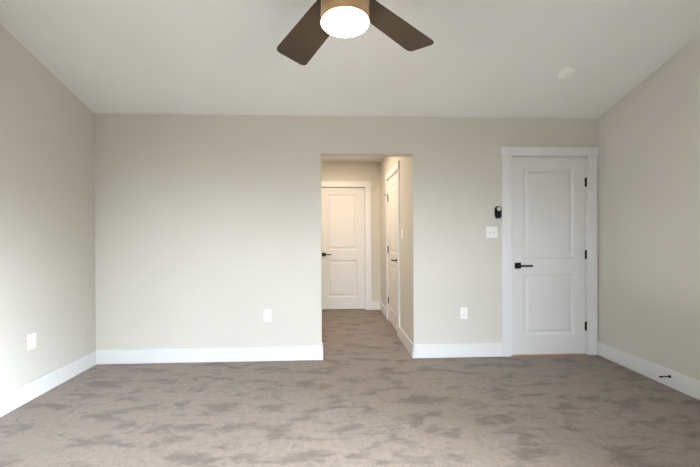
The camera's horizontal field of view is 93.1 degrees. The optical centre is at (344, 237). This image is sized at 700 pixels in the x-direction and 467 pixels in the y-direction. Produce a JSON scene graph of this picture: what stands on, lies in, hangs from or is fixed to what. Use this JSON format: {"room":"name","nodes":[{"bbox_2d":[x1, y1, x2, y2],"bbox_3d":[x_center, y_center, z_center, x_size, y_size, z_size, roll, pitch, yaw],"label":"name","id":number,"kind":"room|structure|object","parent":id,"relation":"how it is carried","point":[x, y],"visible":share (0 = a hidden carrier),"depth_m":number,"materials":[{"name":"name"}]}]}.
{"room":"empty bedroom","nodes":[
{"label":"empty bedroom","id":0,"kind":"room"},
{"bbox_2d":[0,24,95,395],"bbox_3d":[-2.416,-0.302,1.304,0.115,3.100,4.085,0,0,-2],"label":"wall","id":1,"kind":"structure","parent":0,"point":[47,239],"depth_m":2.65,"materials":[{"name":"beige paint"}]},
{"bbox_2d":[27,333,35,350],"bbox_3d":[-2.401,0.798,2.544,0.008,0.118,0.072,0,0,-2],"label":"outlet","id":2,"kind":"object","parent":1,"relation":"attached to","point":[31,341],"visible":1,"depth_m":2.54,"materials":[{"name":"white plastic"}]},
{"bbox_2d":[0,350,95,416],"bbox_3d":[-2.347,1.178,1.330,0.018,0.140,3.831,0,0,-2],"label":"baseboard","id":3,"kind":"structure","parent":1,"relation":"attached to","point":[12,400],"depth_m":2.64,"materials":[{"name":"white paint"}]},
{"bbox_2d":[94,113,597,349],"bbox_3d":[0.092,-0.012,3.395,5.295,2.475,0.115,0,0,-2],"label":"wall","id":4,"kind":"structure","parent":0,"point":[207,231],"depth_m":3.30,"materials":[{"name":"beige paint"}]},
{"bbox_2d":[96,342,322,363],"bbox_3d":[-1.308,1.162,3.279,2.192,0.140,0.021,0,0,-2],"label":"baseboard","id":5,"kind":"structure","parent":4,"relation":"attached to","point":[284,353],"depth_m":3.27,"materials":[{"name":"white paint"}]},
{"bbox_2d":[264,310,270,321],"bbox_3d":[-0.770,0.780,3.303,0.072,0.118,0.008,0,0,-2],"label":"electrical outlet","id":6,"kind":"object","parent":4,"relation":"attached to","point":[267,315],"visible":1,"depth_m":3.30,"materials":[{"name":"white plastic"}]},
{"bbox_2d":[412,343,501,357],"bbox_3d":[1.146,1.151,3.378,0.929,0.140,0.018,0,0,-2],"label":"baseboard","id":7,"kind":"structure","parent":4,"relation":"attached to","point":[451,350],"depth_m":3.37,"materials":[{"name":"white paint"}]},
{"bbox_2d":[460,307,467,318],"bbox_3d":[1.217,0.772,3.384,0.072,0.118,0.008,0,0,-2],"label":"electrical outlet","id":8,"kind":"object","parent":4,"relation":"attached to","point":[463,312],"visible":1,"depth_m":3.38,"materials":[{"name":"white plastic"}]},
{"bbox_2d":[486,227,497,237],"bbox_3d":[1.505,-0.054,3.386,0.116,0.114,0.017,0,0,-2],"label":"light switch","id":9,"kind":"object","parent":4,"relation":"attached to","point":[491,232],"visible":1,"depth_m":3.39,"materials":[{"name":"white plastic"}]},
{"bbox_2d":[495,206,500,218],"bbox_3d":[1.566,-0.256,3.382,0.064,0.128,0.028,0,0,-2],"label":"remote","id":10,"kind":"object","parent":4,"relation":"attached to","point":[497,212],"visible":1,"depth_m":3.37,"materials":[{"name":"black plastic"}]},
{"bbox_2d":[512,157,586,354],"bbox_3d":[2.114,0.187,3.412,0.797,2.036,0.093,0,0,-2],"label":"closet door","id":11,"kind":"structure","parent":4,"relation":"in","point":[549,254],"depth_m":3.43,"materials":[{"name":"white paint"}]},
{"bbox_2d":[500,147,598,356],"bbox_3d":[2.104,0.145,3.478,1.025,2.144,0.163,0,0,-2],"label":"door frame","id":12,"kind":"structure","parent":4,"relation":"attached to","point":[589,154],"depth_m":3.40,"materials":[{"name":"white paint"}]},
{"bbox_2d":[0,309,699,466],"bbox_3d":[0.115,1.278,2.974,5.335,0.100,7.199,0,0,-2],"label":"floor","id":13,"kind":"structure","parent":0,"point":[368,390],"depth_m":2.31,"materials":[{"name":"carpet"}]},
{"bbox_2d":[512,353,585,355],"bbox_3d":[2.108,1.212,3.484,0.791,0.010,0.114,0,0,-2],"label":"threshold strip","id":14,"kind":"object","parent":13,"relation":"on","point":[549,354],"visible":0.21,"depth_m":3.43,"materials":[{"name":"brown wood"}]},
{"bbox_2d":[0,0,699,118],"bbox_3d":[0.167,-1.430,1.403,5.295,0.822,4.085,0,0,-2],"label":"ceiling","id":15,"kind":"structure","parent":0,"point":[495,58],"depth_m":2.63,"materials":[{"name":"paint"}]},
{"bbox_2d":[277,0,433,64],"bbox_3d":[0.000,-1.399,1.639,0.939,0.696,0.939,0,0,8],"label":"ceiling fan","id":16,"kind":"object","parent":15,"relation":"hanging from","point":[312,30],"visible":1,"depth_m":1.81,"materials":[{"name":"brown wood"}]},
{"bbox_2d":[555,63,575,78],"bbox_3d":[1.865,-1.397,2.802,0.152,0.077,0.147,0,0,-2],"label":"smoke detector","id":17,"kind":"object","parent":15,"relation":"attached to","point":[565,71],"visible":1,"depth_m":2.77,"materials":[{"name":"white plastic"}]},
{"bbox_2d":[321,161,380,300],"bbox_3d":[-0.228,-0.043,5.598,1.661,2.515,0.115,0,0,-2],"label":"wall","id":18,"kind":"structure","parent":0,"point":[349,171],"depth_m":5.57,"materials":[{"name":"beige paint"}]},
{"bbox_2d":[321,188,364,308],"bbox_3d":[-0.039,0.184,5.549,0.753,2.036,0.093,0,0,-2],"label":"door","id":19,"kind":"structure","parent":18,"relation":"in","point":[343,241],"depth_m":5.57,"materials":[{"name":"white paint"}]},
{"bbox_2d":[321,181,371,309],"bbox_3d":[-0.042,0.138,5.606,0.993,2.151,0.163,0,0,-2],"label":"door frame","id":20,"kind":"structure","parent":18,"relation":"attached to","point":[367,185],"depth_m":5.55,"materials":[{"name":"white paint"}]},
{"bbox_2d":[321,156,383,161],"bbox_3d":[-0.133,-1.315,4.544,1.776,0.100,2.214,0,0,-2],"label":"ceiling","id":21,"kind":"structure","parent":0,"point":[355,158],"depth_m":5.34,"materials":[{"name":"paint"}]},
{"bbox_2d":[381,156,410,339],"bbox_3d":[0.703,-0.041,4.585,0.115,2.515,2.214,0,0,-2],"label":"wall","id":22,"kind":"structure","parent":0,"point":[388,163],"depth_m":3.84,"materials":[{"name":"beige paint"}]},
{"bbox_2d":[380,301,385,316],"bbox_3d":[0.617,1.143,5.272,0.018,0.140,0.624,0,0,-2],"label":"baseboard","id":23,"kind":"structure","parent":22,"relation":"attached to","point":[382,307],"depth_m":5.27,"materials":[{"name":"white paint"}]},
{"bbox_2d":[387,172,396,330],"bbox_3d":[0.636,0.187,4.493,0.103,2.036,0.735,0,0,-2],"label":"hall door","id":24,"kind":"structure","parent":22,"relation":"in","point":[392,224],"depth_m":4.53,"materials":[{"name":"white paint"}]},
{"bbox_2d":[385,161,399,336],"bbox_3d":[0.707,0.145,4.489,0.163,2.144,0.961,0,0,-2],"label":"door frame","id":25,"kind":"structure","parent":22,"relation":"attached to","point":[394,169],"depth_m":4.09,"materials":[{"name":"white paint"}]},
{"bbox_2d":[399,326,411,355],"bbox_3d":[0.677,1.152,3.701,0.018,0.140,0.644,0,0,-2],"label":"baseboard","id":26,"kind":"structure","parent":22,"relation":"attached to","point":[403,337],"depth_m":3.67,"materials":[{"name":"white paint"}]},
{"bbox_2d":[598,34,699,380],"bbox_3d":[2.759,-0.325,1.515,0.115,3.100,4.085,0,0,-2],"label":"wall","id":27,"kind":"structure","parent":0,"point":[649,220],"depth_m":2.83,"materials":[{"name":"beige paint"}]},
{"bbox_2d":[597,341,699,399],"bbox_3d":[2.701,1.155,1.535,0.018,0.140,3.828,0,0,-2],"label":"baseboard","id":28,"kind":"structure","parent":27,"relation":"attached to","point":[689,386],"depth_m":2.84,"materials":[{"name":"white paint"}]}
]}

